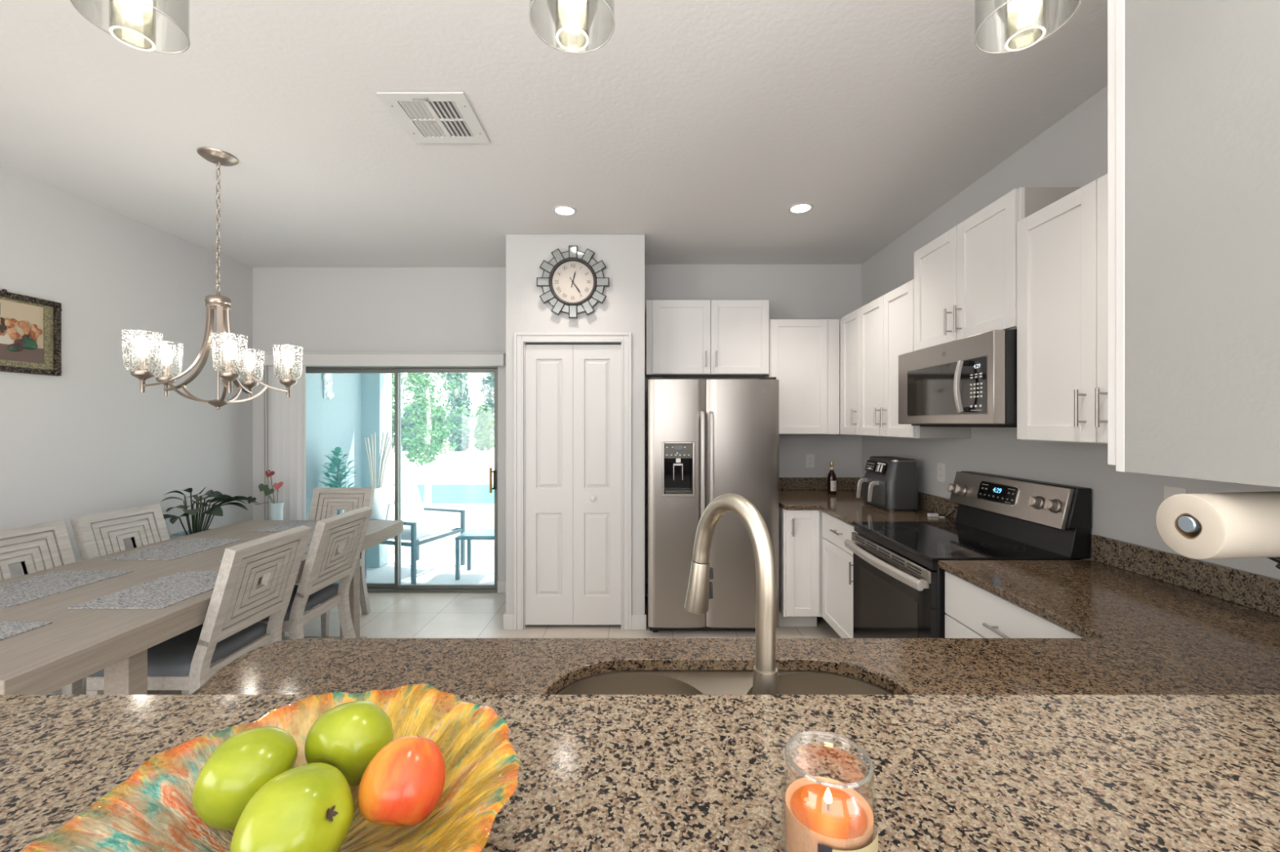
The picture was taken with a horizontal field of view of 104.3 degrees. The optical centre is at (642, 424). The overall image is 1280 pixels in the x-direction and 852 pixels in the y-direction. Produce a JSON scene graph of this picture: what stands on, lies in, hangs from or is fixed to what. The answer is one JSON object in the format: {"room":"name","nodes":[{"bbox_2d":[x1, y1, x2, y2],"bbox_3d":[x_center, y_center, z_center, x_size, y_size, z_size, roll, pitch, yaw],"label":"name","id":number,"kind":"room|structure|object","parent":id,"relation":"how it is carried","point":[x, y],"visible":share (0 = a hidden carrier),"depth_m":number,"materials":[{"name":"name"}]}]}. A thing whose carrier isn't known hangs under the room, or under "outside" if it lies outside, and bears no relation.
{"room":"kitchen","nodes":[
{"label":"kitchen","id":0,"kind":"room"},
{"bbox_2d":[0,166,253,577],"bbox_3d":[-3.460,0.055,0.450,0.120,2.840,8.100,0,0,0],"label":"wall","id":1,"kind":"structure","parent":0,"point":[86,440],"depth_m":3.18,"materials":[{"name":"grey paint"}]},
{"bbox_2d":[0,288,62,376],"bbox_3d":[-3.379,-0.497,2.526,0.044,0.437,0.724,0,0,0],"label":"framed picture","id":2,"kind":"object","parent":1,"relation":"attached to","point":[30,327],"visible":1,"depth_m":2.75,"materials":[{"name":"multicoloured paper"}]},
{"bbox_2d":[306,373,361,519],"bbox_3d":[-3.150,0.135,5.080,0.200,2.820,1.160,0,0,0],"label":"wall","id":3,"kind":"structure","parent":0,"point":[335,422],"depth_m":4.90,"materials":[{"name":"blue paint"}]},
{"bbox_2d":[322,373,333,399],"bbox_3d":[-3.031,-0.371,4.806,0.042,0.267,0.145,0,0,0],"label":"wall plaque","id":4,"kind":"object","parent":3,"relation":"attached to","point":[327,377],"visible":0.94,"depth_m":4.79,"materials":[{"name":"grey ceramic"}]},
{"bbox_2d":[253,267,506,580],"bbox_3d":[-2.175,0.055,4.418,2.450,2.840,0.150,0,0,0],"label":"wall","id":5,"kind":"structure","parent":0,"point":[295,309],"depth_m":4.34,"materials":[{"name":"grey paint"}]},
{"bbox_2d":[260,352,506,585],"bbox_3d":[-2.215,0.413,4.277,2.074,2.044,0.108,0,0,0],"label":"vertical blind","id":6,"kind":"object","parent":5,"relation":"attached to","point":[286,417],"visible":0.73,"depth_m":4.28,"materials":[{"name":"white paint"}]},
{"bbox_2d":[306,366,497,592],"bbox_3d":[-2.171,0.482,4.383,1.818,1.985,0.140,0,0,0],"label":"door","id":7,"kind":"structure","parent":5,"relation":"in","point":[396,587],"depth_m":4.37,"materials":[{"name":"grey metal"}]},
{"bbox_2d":[48,592,841,694],"bbox_3d":[-0.762,1.500,0.510,5.275,0.050,8.020,0,0,0],"label":"floor","id":8,"kind":"structure","parent":0,"point":[392,615],"depth_m":3.64,"materials":[{"name":"beige tile"}]},
{"bbox_2d":[0,519,82,694],"bbox_3d":[-2.774,0.991,2.385,0.614,0.980,0.455,0,0,0],"label":"dining chair","id":9,"kind":"object","parent":8,"relation":"on","point":[39,547],"visible":0.11,"depth_m":2.46,"materials":[{"name":"brown wood"}]},
{"bbox_2d":[70,503,169,694],"bbox_3d":[-2.774,0.991,2.905,0.614,0.980,0.455,0,0,0],"label":"dining chair","id":10,"kind":"object","parent":8,"relation":"on","point":[99,535],"visible":0.16,"depth_m":2.85,"materials":[{"name":"brown wood"}]},
{"bbox_2d":[85,525,311,694],"bbox_3d":[-1.946,0.991,2.234,0.614,0.980,0.455,0,0,0],"label":"dining chair","id":11,"kind":"object","parent":8,"relation":"on","point":[182,662],"visible":0.75,"depth_m":2.14,"materials":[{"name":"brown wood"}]},
{"bbox_2d":[0,520,403,694],"bbox_3d":[-2.355,1.095,2.546,1.150,0.760,2.320,0,0,0],"label":"dining table","id":12,"kind":"object","parent":8,"relation":"on","point":[78,644],"visible":0.25,"depth_m":1.85,"materials":[{"name":"beige wood"}]},
{"bbox_2d":[0,621,53,640],"bbox_3d":[-2.360,0.713,1.609,0.480,0.004,0.367,0,0,0],"label":"placemat","id":13,"kind":"object","parent":12,"relation":"on","point":[7,628],"visible":1,"depth_m":1.75,"materials":[{"name":"grey fabric"}]},
{"bbox_2d":[0,570,133,608],"bbox_3d":[-2.649,0.713,2.172,0.366,0.004,0.485,0,0,0],"label":"placemat","id":14,"kind":"object","parent":12,"relation":"on","point":[26,590],"visible":1,"depth_m":2.21,"materials":[{"name":"grey fabric"}]},
{"bbox_2d":[67,571,218,608],"bbox_3d":[-2.041,0.713,2.165,0.370,0.004,0.480,0,0,0],"label":"placemat","id":15,"kind":"object","parent":12,"relation":"on","point":[166,591],"visible":0.75,"depth_m":2.09,"materials":[{"name":"grey fabric"}]},
{"bbox_2d":[103,537,244,559],"bbox_3d":[-2.649,0.713,2.853,0.366,0.004,0.483,0,0,0],"label":"placemat","id":16,"kind":"object","parent":12,"relation":"on","point":[177,549],"visible":1,"depth_m":2.81,"materials":[{"name":"grey fabric"}]},
{"bbox_2d":[249,520,317,532],"bbox_3d":[-2.360,0.713,3.473,0.480,0.004,0.365,0,0,0],"label":"placemat","id":17,"kind":"object","parent":12,"relation":"on","point":[285,526],"visible":0.48,"depth_m":3.47,"materials":[{"name":"grey fabric"}]},
{"bbox_2d":[160,487,259,538],"bbox_3d":[-3.110,0.961,3.586,0.571,1.028,0.362,0,0,-20],"label":"potted plant","id":18,"kind":"object","parent":8,"relation":"on","point":[215,509],"visible":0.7,"depth_m":3.55,"materials":[{"name":"green plant"}]},
{"bbox_2d":[247,470,284,519],"bbox_3d":[-3.051,0.925,4.060,0.312,1.099,0.180,0,0,0],"label":"flower vase","id":19,"kind":"object","parent":8,"relation":"on","point":[276,508],"visible":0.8,"depth_m":4.04,"materials":[{"name":"grey ceramic"}]},
{"bbox_2d":[210,506,373,665],"bbox_3d":[-1.946,0.991,2.800,0.614,0.980,0.455,0,0,0],"label":"dining chair","id":20,"kind":"object","parent":8,"relation":"on","point":[323,566],"visible":0.55,"depth_m":2.76,"materials":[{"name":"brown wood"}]},
{"bbox_2d":[294,488,374,636],"bbox_3d":[-2.355,0.991,3.649,0.455,0.980,0.614,0,0,0],"label":"dining chair","id":21,"kind":"object","parent":8,"relation":"on","point":[326,503],"visible":0.16,"depth_m":3.88,"materials":[{"name":"brown wood"}]},
{"bbox_2d":[647,377,778,632],"bbox_3d":[0.495,0.574,3.789,0.910,1.803,0.821,0,0,0],"label":"refrigerator","id":22,"kind":"object","parent":8,"relation":"on","point":[708,440],"visible":0.92,"depth_m":3.44,"materials":[{"name":"grey metal"}]},
{"bbox_2d":[778,506,823,626],"bbox_3d":[1.127,1.034,3.832,0.285,0.883,0.840,0,0,0],"label":"base cabinet","id":23,"kind":"object","parent":8,"relation":"on","point":[800,531],"visible":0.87,"depth_m":3.46,"materials":[{"name":"white paint"}]},
{"bbox_2d":[822,511,856,638],"bbox_3d":[1.538,1.034,3.153,0.667,0.883,0.626,0,0,0],"label":"base cabinet","id":24,"kind":"object","parent":8,"relation":"on","point":[837,558],"visible":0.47,"depth_m":3.19,"materials":[{"name":"white paint"}]},
{"bbox_2d":[778,489,955,526],"bbox_3d":[1.426,0.576,3.547,0.896,0.030,1.415,0,0,0],"label":"countertop","id":25,"kind":"structure","parent":24,"relation":"on","point":[844,505],"depth_m":3.39,"materials":[{"name":"brown stone"}]},
{"bbox_2d":[826,462,836,494],"bbox_3d":[1.517,0.432,3.985,0.068,0.258,0.069,0,0,0],"label":"bottle","id":26,"kind":"object","parent":25,"relation":"on","point":[831,478],"visible":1,"depth_m":3.96,"materials":[{"name":"black glass"}]},
{"bbox_2d":[856,456,918,511],"bbox_3d":[1.645,0.396,3.390,0.297,0.331,0.391,0,0,0],"label":"air fryer","id":27,"kind":"object","parent":25,"relation":"on","point":[889,483],"visible":1,"depth_m":3.22,"materials":[{"name":"grey plastic"}]},
{"bbox_2d":[844,471,1091,638],"bbox_3d":[1.495,0.861,2.447,0.742,1.188,0.772,0,0,0],"label":"range","id":28,"kind":"object","parent":8,"relation":"on","point":[899,584],"visible":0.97,"depth_m":2.33,"materials":[{"name":"black metal"}]},
{"bbox_2d":[853,521,1076,562],"bbox_3d":[1.498,0.565,2.447,0.604,0.020,0.772,0,0,0],"label":"cooktop","id":29,"kind":"object","parent":28,"relation":"in","point":[924,541],"depth_m":2.33,"materials":[{"name":"black glass"}]},
{"bbox_2d":[945,571,1084,638],"bbox_3d":[1.538,1.034,1.677,0.667,0.883,0.745,0,0,0],"label":"base cabinet","id":30,"kind":"object","parent":8,"relation":"on","point":[973,611],"visible":0.2,"depth_m":1.80,"materials":[{"name":"white paint"}]},
{"bbox_2d":[0,0,1107,267],"bbox_3d":[-0.762,-1.415,0.460,5.475,0.100,8.120,0,0,0],"label":"ceiling","id":31,"kind":"structure","parent":0,"point":[695,130],"depth_m":2.25,"materials":[{"name":"white paint"}]},
{"bbox_2d":[70,0,190,53],"bbox_3d":[-0.735,-0.960,0.718,0.122,0.809,0.122,0,0,0],"label":"pendant lamp","id":32,"kind":"object","parent":31,"relation":"hanging from","point":[175,23],"visible":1,"depth_m":0.72,"materials":[{"name":"clear glass"}]},
{"bbox_2d":[130,146,297,409],"bbox_3d":[-2.180,-0.719,2.542,0.673,1.291,0.684,0,0,0],"label":"chandelier","id":33,"kind":"object","parent":31,"relation":"hanging from","point":[226,349],"visible":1,"depth_m":2.52,"materials":[{"name":"silver metal"}]},
{"bbox_2d":[377,92,490,143],"bbox_3d":[-0.912,-1.357,2.222,0.356,0.015,0.364,0,0,0],"label":"ceiling vent","id":34,"kind":"object","parent":31,"relation":"in","point":[428,117],"visible":1,"depth_m":2.20,"materials":[{"name":"white metal"}]},
{"bbox_2d":[552,205,577,216],"bbox_3d":[-0.496,-1.362,3.180,0.154,0.006,0.154,0,0,0],"label":"recessed light","id":35,"kind":"object","parent":31,"relation":"in","point":[565,211],"visible":1,"depth_m":3.18,"materials":[{"name":"white paint"}]},
{"bbox_2d":[528,0,614,53],"bbox_3d":[-0.101,-0.960,0.718,0.122,0.809,0.122,0,0,0],"label":"pendant lamp","id":36,"kind":"object","parent":31,"relation":"hanging from","point":[548,19],"visible":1,"depth_m":0.75,"materials":[{"name":"clear glass"}]},
{"bbox_2d":[787,202,813,213],"bbox_3d":[1.000,-1.362,3.145,0.154,0.006,0.154,0,0,0],"label":"recessed light","id":37,"kind":"object","parent":31,"relation":"in","point":[799,208],"visible":1,"depth_m":3.14,"materials":[{"name":"white paint"}]},
{"bbox_2d":[973,0,1081,53],"bbox_3d":[0.552,-0.960,0.718,0.122,0.809,0.122,0,0,0],"label":"pendant lamp","id":38,"kind":"object","parent":31,"relation":"hanging from","point":[987,39],"visible":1,"depth_m":0.73,"materials":[{"name":"clear glass"}]},
{"bbox_2d":[506,234,644,614],"bbox_3d":[-0.483,0.055,3.969,1.000,2.840,0.788,0,0,0],"label":"wall","id":39,"kind":"structure","parent":0,"point":[623,255],"depth_m":3.58,"materials":[{"name":"grey paint"}]},
{"bbox_2d":[497,580,646,630],"bbox_3d":[-1.679,1.420,3.952,3.415,0.110,0.782,0,0,0],"label":"baseboard","id":40,"kind":"structure","parent":39,"relation":"attached to","point":[638,622],"depth_m":3.56,"materials":[{"name":"white paint"}]},
{"bbox_2d":[513,332,631,630],"bbox_3d":[-0.499,0.410,3.623,0.842,2.130,0.133,0,0,0],"label":"trim","id":41,"kind":"structure","parent":39,"relation":"attached to","point":[519,338],"depth_m":3.56,"materials":[{"name":"white paint"}]},
{"bbox_2d":[536,245,608,318],"bbox_3d":[-0.494,-1.011,3.546,0.516,0.516,0.056,0,0,0],"label":"wall clock","id":42,"kind":"object","parent":39,"relation":"attached to","point":[573,282],"visible":1,"depth_m":3.54,"materials":[{"name":"grey metal"}]},
{"bbox_2d":[541,261,553,272],"bbox_3d":[-0.672,-1.114,3.536,0.102,0.087,0.004,0,0,0],"label":"mirror","id":43,"kind":"object","parent":42,"relation":"attached to","point":[547,267],"depth_m":3.53,"materials":[{"name":"white mirror"}]},
{"bbox_2d":[540,290,554,302],"bbox_3d":[-0.672,-0.908,3.536,0.102,0.087,0.004,0,0,0],"label":"mirror","id":44,"kind":"object","parent":42,"relation":"attached to","point":[548,295],"depth_m":3.53,"materials":[{"name":"white mirror"}]},
{"bbox_2d":[552,249,563,262],"bbox_3d":[-0.597,-1.189,3.536,0.087,0.102,0.004,0,0,0],"label":"mirror","id":45,"kind":"object","parent":42,"relation":"attached to","point":[557,256],"depth_m":3.53,"materials":[{"name":"white mirror"}]},
{"bbox_2d":[552,300,564,314],"bbox_3d":[-0.597,-0.833,3.536,0.087,0.102,0.004,0,0,0],"label":"mirror","id":46,"kind":"object","parent":42,"relation":"attached to","point":[558,305],"depth_m":3.53,"materials":[{"name":"white mirror"}]},
{"bbox_2d":[569,305,576,317],"bbox_3d":[-0.494,-0.805,3.536,0.049,0.092,0.004,0,0,0],"label":"mirror","id":47,"kind":"object","parent":42,"relation":"attached to","point":[572,308],"depth_m":3.53,"materials":[{"name":"white mirror"}]},
{"bbox_2d":[582,301,593,314],"bbox_3d":[-0.391,-0.833,3.536,0.087,0.102,0.004,0,0,0],"label":"mirror","id":48,"kind":"object","parent":42,"relation":"attached to","point":[587,306],"depth_m":3.53,"materials":[{"name":"white mirror"}]},
{"bbox_2d":[582,249,593,262],"bbox_3d":[-0.391,-1.189,3.536,0.087,0.102,0.004,0,0,0],"label":"mirror","id":49,"kind":"object","parent":42,"relation":"attached to","point":[587,256],"depth_m":3.53,"materials":[{"name":"white mirror"}]},
{"bbox_2d":[588,297,597,306],"bbox_3d":[-0.358,-0.875,3.548,0.078,0.078,0.004,0,0,0],"label":"mirror","id":50,"kind":"object","parent":42,"relation":"attached to","point":[593,302],"depth_m":3.55,"materials":[{"name":"white mirror"}]},
{"bbox_2d":[591,290,604,302],"bbox_3d":[-0.316,-0.908,3.536,0.102,0.087,0.004,0,0,0],"label":"mirror","id":51,"kind":"object","parent":42,"relation":"attached to","point":[597,295],"depth_m":3.53,"materials":[{"name":"white mirror"}]},
{"bbox_2d":[591,261,604,272],"bbox_3d":[-0.316,-1.114,3.536,0.102,0.087,0.004,0,0,0],"label":"mirror","id":52,"kind":"object","parent":42,"relation":"attached to","point":[597,267],"depth_m":3.53,"materials":[{"name":"white mirror"}]},
{"bbox_2d":[525,342,621,625],"bbox_3d":[-0.499,0.445,3.619,0.690,2.061,0.133,0,0,0],"label":"door","id":53,"kind":"structure","parent":39,"relation":"in","point":[573,390],"depth_m":3.59,"materials":[{"name":"white paint"}]},
{"bbox_2d":[644,264,861,596],"bbox_3d":[0.946,0.055,4.356,1.858,2.840,0.200,0,0,0],"label":"wall","id":54,"kind":"structure","parent":0,"point":[793,291],"depth_m":4.26,"materials":[{"name":"grey paint"}]},
{"bbox_2d":[645,300,768,377],"bbox_3d":[0.517,-0.688,4.071,0.975,0.589,0.366,0,0,0],"label":"upper cabinet","id":55,"kind":"object","parent":54,"relation":"attached to","point":[685,339],"visible":1,"depth_m":3.94,"materials":[{"name":"white paint"}]},
{"bbox_2d":[760,319,839,434],"bbox_3d":[1.286,-0.374,4.071,0.556,0.912,0.366,0,0,0],"label":"upper cabinet","id":56,"kind":"object","parent":54,"relation":"attached to","point":[804,353],"visible":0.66,"depth_m":3.94,"materials":[{"name":"white paint"}]},
{"bbox_2d":[805,453,814,467],"bbox_3d":[1.435,0.315,4.252,0.072,0.116,0.007,0,0,0],"label":"power outlet","id":57,"kind":"object","parent":54,"relation":"attached to","point":[810,458],"visible":1,"depth_m":4.25,"materials":[{"name":"white plastic"}]},
{"bbox_2d":[861,85,1279,579],"bbox_3d":[1.935,0.055,0.450,0.120,2.840,8.100,0,0,0],"label":"wall","id":58,"kind":"structure","parent":0,"point":[1073,152],"depth_m":2.32,"materials":[{"name":"grey paint"}]},
{"bbox_2d":[840,308,862,435],"bbox_3d":[1.690,-0.374,3.744,0.366,0.912,0.392,0,0,0],"label":"upper cabinet","id":59,"kind":"object","parent":58,"relation":"attached to","point":[849,323],"visible":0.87,"depth_m":3.72,"materials":[{"name":"white paint"}]},
{"bbox_2d":[778,477,958,518],"bbox_3d":[1.426,0.508,3.547,0.896,0.104,1.415,0,0,0],"label":"backsplash","id":60,"kind":"structure","parent":58,"relation":"attached to","point":[941,505],"depth_m":4.24,"materials":[{"name":"stone"}]},
{"bbox_2d":[859,279,970,438],"bbox_3d":[1.690,-0.374,3.192,0.366,0.912,0.709,0,0,0],"label":"upper cabinet","id":61,"kind":"object","parent":58,"relation":"attached to","point":[886,323],"visible":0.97,"depth_m":3.15,"materials":[{"name":"white paint"}]},
{"bbox_2d":[937,462,945,482],"bbox_3d":[1.871,0.303,3.118,0.007,0.116,0.072,0,0,0],"label":"power outlet","id":62,"kind":"object","parent":58,"relation":"attached to","point":[940,467],"visible":1,"depth_m":3.12,"materials":[{"name":"white plastic"}]},
{"bbox_2d":[914,186,1081,351],"bbox_3d":[1.690,-0.691,2.448,0.366,0.580,0.776,0,0,0],"label":"upper cabinet","id":63,"kind":"object","parent":58,"relation":"attached to","point":[966,277],"visible":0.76,"depth_m":2.32,"materials":[{"name":"white paint"}]},
{"bbox_2d":[897,329,1017,427],"bbox_3d":[1.632,-0.189,2.447,0.479,0.407,0.772,0,0,0],"label":"microwave","id":64,"kind":"object","parent":63,"relation":"attached to","point":[970,381],"visible":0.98,"depth_m":2.24,"materials":[{"name":"silver metal"}]},
{"bbox_2d":[1017,173,1107,444],"bbox_3d":[1.690,-0.385,1.696,0.366,0.904,0.722,0,0,0],"label":"upper cabinet","id":65,"kind":"object","parent":58,"relation":"attached to","point":[1062,246],"visible":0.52,"depth_m":1.83,"materials":[{"name":"white paint"}]},
{"bbox_2d":[1164,486,1186,500],"bbox_3d":[1.871,0.280,1.748,0.008,0.116,0.072,0,0,0],"label":"light switch","id":66,"kind":"object","parent":58,"relation":"attached to","point":[1169,491],"visible":0.3,"depth_m":1.75,"materials":[{"name":"white plastic"}]},
{"bbox_2d":[1091,534,1279,616],"bbox_3d":[1.863,0.508,1.377,0.020,0.104,1.354,0,0,0],"label":"backsplash","id":67,"kind":"structure","parent":58,"relation":"attached to","point":[1249,589],"depth_m":1.68,"materials":[{"name":"stone"}]},
{"bbox_2d":[1107,0,1279,487],"bbox_3d":[1.421,-0.464,0.867,0.902,1.122,0.348,0,0,0],"label":"upper cabinet","id":68,"kind":"object","parent":58,"relation":"attached to","point":[1193,86],"visible":1,"depth_m":0.87,"materials":[{"name":"white paint"}]},
{"bbox_2d":[1177,515,1200,533],"bbox_3d":[1.093,0.144,0.862,0.306,0.082,0.028,-1,0,0],"label":"paper towel holder","id":69,"kind":"object","parent":68,"relation":"attached to","point":[1188,524],"visible":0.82,"depth_m":0.86,"materials":[{"name":"silver metal"}]},
{"bbox_2d":[1155,491,1279,559],"bbox_3d":[1.087,0.173,0.862,0.285,0.111,0.111,-2,0,0],"label":"paper towel roll","id":70,"kind":"object","parent":69,"relation":"hanging from","point":[1234,525],"visible":1,"depth_m":0.83,"materials":[{"name":"beige paper"}]},
{"bbox_3d":[-0.020,0.958,0.625,2.160,1.035,0.130,0,0,0],"label":"wall","id":71,"kind":"structure","parent":0,"visible":0},
{"bbox_2d":[0,694,1279,851],"bbox_3d":[-0.070,0.420,0.482,2.260,0.030,0.525,0,0,0],"label":"bar","id":72,"kind":"object","parent":71,"relation":"on","point":[597,773],"visible":0.61,"depth_m":0.59,"materials":[{"name":"stone"}]},
{"bbox_2d":[21,684,519,851],"bbox_3d":[-0.301,0.366,0.448,0.374,0.079,0.374,0,0,0],"label":"fruit bowl","id":73,"kind":"object","parent":72,"relation":"on","point":[169,795],"visible":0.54,"depth_m":0.48,"materials":[{"name":"multicoloured glass"}]},
{"bbox_2d":[191,726,297,831],"bbox_3d":[-0.379,0.338,0.478,0.079,0.081,0.083,0,0,-6],"label":"mango","id":74,"kind":"object","parent":73,"relation":"in","point":[240,766],"visible":0.71,"depth_m":0.45,"materials":[{"name":"green food"}]},
{"bbox_2d":[229,762,354,851],"bbox_3d":[-0.298,0.347,0.428,0.085,0.088,0.090,0,0,30],"label":"mango","id":75,"kind":"object","parent":73,"relation":"in","point":[309,807],"visible":1,"depth_m":0.41,"materials":[{"name":"green food"}]},
{"bbox_2d":[304,701,393,786],"bbox_3d":[-0.305,0.335,0.523,0.082,0.081,0.075,0,0,25],"label":"mango","id":76,"kind":"object","parent":73,"relation":"in","point":[347,737],"visible":0.67,"depth_m":0.50,"materials":[{"name":"green food"}]},
{"bbox_2d":[357,735,445,826],"bbox_3d":[-0.227,0.341,0.474,0.074,0.074,0.075,0,0,22],"label":"mango","id":77,"kind":"object","parent":73,"relation":"in","point":[403,783],"visible":1,"depth_m":0.45,"materials":[{"name":"orange food"}]},
{"bbox_2d":[785,731,878,851],"bbox_3d":[0.168,0.352,0.450,0.081,0.106,0.081,0,0,0],"label":"candle jar","id":78,"kind":"object","parent":72,"relation":"on","point":[823,814],"visible":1,"depth_m":0.44,"materials":[{"name":"clear glass"}]},
{"bbox_2d":[785,731,873,788],"bbox_3d":[0.168,0.352,0.450,0.081,0.106,0.081,0,0,0],"label":"lid","id":79,"kind":"object","parent":78,"relation":"on","point":[809,781],"depth_m":0.47,"materials":[{"name":"clear glass"}]},
{"bbox_3d":[0.140,1.034,1.002,2.140,0.883,0.605,0,0,0],"label":"base cabinet","id":80,"kind":"object","parent":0,"visible":0},
{"bbox_2d":[191,560,1279,694],"bbox_3d":[0.450,0.576,1.373,2.849,0.030,1.362,0,0,0],"label":"countertop","id":81,"kind":"structure","parent":80,"relation":"on","point":[1142,634],"depth_m":1.22,"materials":[{"name":"brown stone"}]},
{"bbox_2d":[555,670,894,694],"bbox_3d":[0.181,0.691,1.029,0.792,0.200,0.348,0,0,0],"label":"sink","id":82,"kind":"object","parent":81,"relation":"in","point":[629,682],"visible":0.1,"depth_m":1.17,"materials":[{"name":"silver metal"}]},
{"bbox_2d":[562,674,702,694],"bbox_3d":[-0.020,0.692,1.030,0.340,0.198,0.300,0,0,0],"label":"basin","id":83,"kind":"object","parent":82,"relation":"in","point":[597,684],"depth_m":1.17,"materials":[{"name":"silver metal"}]},
{"bbox_2d":[746,674,887,694],"bbox_3d":[0.382,0.692,1.030,0.340,0.198,0.300,0,0,0],"label":"basin","id":84,"kind":"object","parent":82,"relation":"in","point":[788,684],"depth_m":1.17,"materials":[{"name":"silver metal"}]},
{"bbox_2d":[684,493,778,694],"bbox_3d":[0.155,0.341,0.862,0.082,0.440,0.242,0,0,-42],"label":"faucet","id":85,"kind":"object","parent":81,"relation":"on","point":[765,680],"visible":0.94,"depth_m":0.80,"materials":[{"name":"silver metal"}]},
{"label":"outside","id":86,"kind":"structure","parent":0,"visible":0},
{"bbox_2d":[391,435,493,545],"bbox_3d":[-5.000,1.755,32.860,70.000,0.760,54.280,0,0,0],"label":"ground","id":87,"kind":"structure","parent":86,"point":[472,466],"depth_m":14.63,"materials":[{"name":"white"}]},
{"bbox_2d":[400,403,422,451],"bbox_3d":[-12.645,0.207,26.992,1.255,2.748,1.300,0,0,0],"label":"tree","id":88,"kind":"object","parent":87,"relation":"on","point":[405,415],"visible":0.49,"depth_m":26.70,"materials":[{"name":"green plant"}]},
{"bbox_2d":[403,373,435,444],"bbox_3d":[-13.910,-1.790,31.249,1.956,6.837,2.013,0,0,42],"label":"tree","id":89,"kind":"object","parent":87,"relation":"on","point":[411,380],"visible":0.26,"depth_m":30.92,"materials":[{"name":"green plant"}]},
{"bbox_2d":[391,373,475,506],"bbox_3d":[-4.199,0.075,9.601,1.975,3.008,1.229,0,0,0],"label":"young tree","id":90,"kind":"object","parent":87,"relation":"on","point":[425,458],"visible":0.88,"depth_m":9.55,"materials":[{"name":"green plant"}]},
{"bbox_2d":[424,405,448,451],"bbox_3d":[-11.237,0.286,27.216,1.272,2.627,1.369,0,0,0],"label":"tree","id":91,"kind":"object","parent":87,"relation":"on","point":[438,420],"visible":0.44,"depth_m":26.92,"materials":[{"name":"green plant"}]},
{"bbox_2d":[391,545,493,554],"bbox_3d":[-1.000,1.537,5.986,6.000,0.036,0.528,0,0,0],"label":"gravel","id":92,"kind":"object","parent":87,"relation":"on","point":[424,549],"depth_m":6.01,"materials":[{"name":"white"}]},
{"bbox_2d":[440,373,473,443],"bbox_3d":[-11.548,-1.283,31.007,1.908,5.721,2.079,0,0,0],"label":"tree","id":93,"kind":"object","parent":87,"relation":"on","point":[456,402],"visible":0.43,"depth_m":30.71,"materials":[{"name":"green plant"}]},
{"bbox_2d":[446,408,471,451],"bbox_3d":[-9.926,0.352,26.980,1.304,2.460,1.313,0,0,0],"label":"tree","id":94,"kind":"object","parent":87,"relation":"on","point":[462,441],"visible":0.72,"depth_m":26.69,"materials":[{"name":"green plant"}]},
{"bbox_2d":[471,404,493,450],"bbox_3d":[-8.652,0.234,27.202,1.246,2.694,1.296,0,0,0],"label":"tree","id":95,"kind":"object","parent":87,"relation":"on","point":[482,435],"visible":1,"depth_m":26.94,"materials":[{"name":"green plant"}]},
{"bbox_2d":[479,373,493,446],"bbox_3d":[-9.279,-1.556,31.115,1.898,6.267,1.978,0,0,0],"label":"tree","id":96,"kind":"object","parent":87,"relation":"on","point":[489,380],"visible":0.27,"depth_m":30.77,"materials":[{"name":"green plant"}]},
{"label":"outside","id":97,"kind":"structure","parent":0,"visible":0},
{"bbox_2d":[365,554,493,584],"bbox_3d":[-1.150,1.520,5.110,4.300,0.050,1.220,0,0,0],"label":"floor","id":98,"kind":"structure","parent":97,"point":[431,569],"depth_m":5.07,"materials":[{"name":"white concrete"}]},
{"bbox_2d":[320,447,356,582],"bbox_3d":[-2.863,0.852,4.672,0.323,1.286,0.312,0,0,0],"label":"shrub","id":99,"kind":"object","parent":98,"relation":"on","point":[335,463],"visible":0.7,"depth_m":4.66,"materials":[{"name":"teal plant"}]},
{"bbox_2d":[361,373,391,556],"bbox_3d":[-2.950,0.135,5.530,0.200,2.820,0.260,0,0,0],"label":"pillar","id":100,"kind":"structure","parent":98,"relation":"on","point":[376,388],"depth_m":5.40,"materials":[{"name":"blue paint"}]},
{"bbox_2d":[363,431,394,568],"bbox_3d":[-2.778,0.790,5.270,0.304,1.410,0.199,0,0,0],"label":"vase","id":101,"kind":"object","parent":98,"relation":"on","point":[377,556],"visible":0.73,"depth_m":5.24,"materials":[{"name":"grey ceramic"}]},
{"bbox_2d":[364,483,465,584],"bbox_3d":[-2.333,1.069,5.055,0.704,0.853,0.744,0,0,18],"label":"armchair","id":102,"kind":"object","parent":98,"relation":"on","point":[416,526],"visible":0.63,"depth_m":5.00,"materials":[{"name":"grey metal"}]},
{"bbox_2d":[370,483,424,521],"bbox_3d":[-2.549,0.835,5.125,0.251,0.386,0.640,0,0,18],"label":"cushion","id":103,"kind":"object","parent":102,"relation":"on","point":[383,504],"depth_m":5.09,"materials":[{"name":"white fabric"}]},
{"bbox_2d":[391,516,457,541],"bbox_3d":[-2.301,1.050,5.045,0.560,0.110,0.640,0,0,18],"label":"seat cushion","id":104,"kind":"object","parent":102,"relation":"on","point":[426,526],"depth_m":4.98,"materials":[{"name":"white fabric"}]},
{"bbox_2d":[454,528,493,580],"bbox_3d":[-1.550,1.286,4.940,0.490,0.418,0.360,0,0,0],"label":"side table","id":105,"kind":"object","parent":98,"relation":"on","point":[469,535],"visible":0.55,"depth_m":4.79,"materials":[{"name":"grey metal"}]},
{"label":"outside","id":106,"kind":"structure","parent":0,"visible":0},
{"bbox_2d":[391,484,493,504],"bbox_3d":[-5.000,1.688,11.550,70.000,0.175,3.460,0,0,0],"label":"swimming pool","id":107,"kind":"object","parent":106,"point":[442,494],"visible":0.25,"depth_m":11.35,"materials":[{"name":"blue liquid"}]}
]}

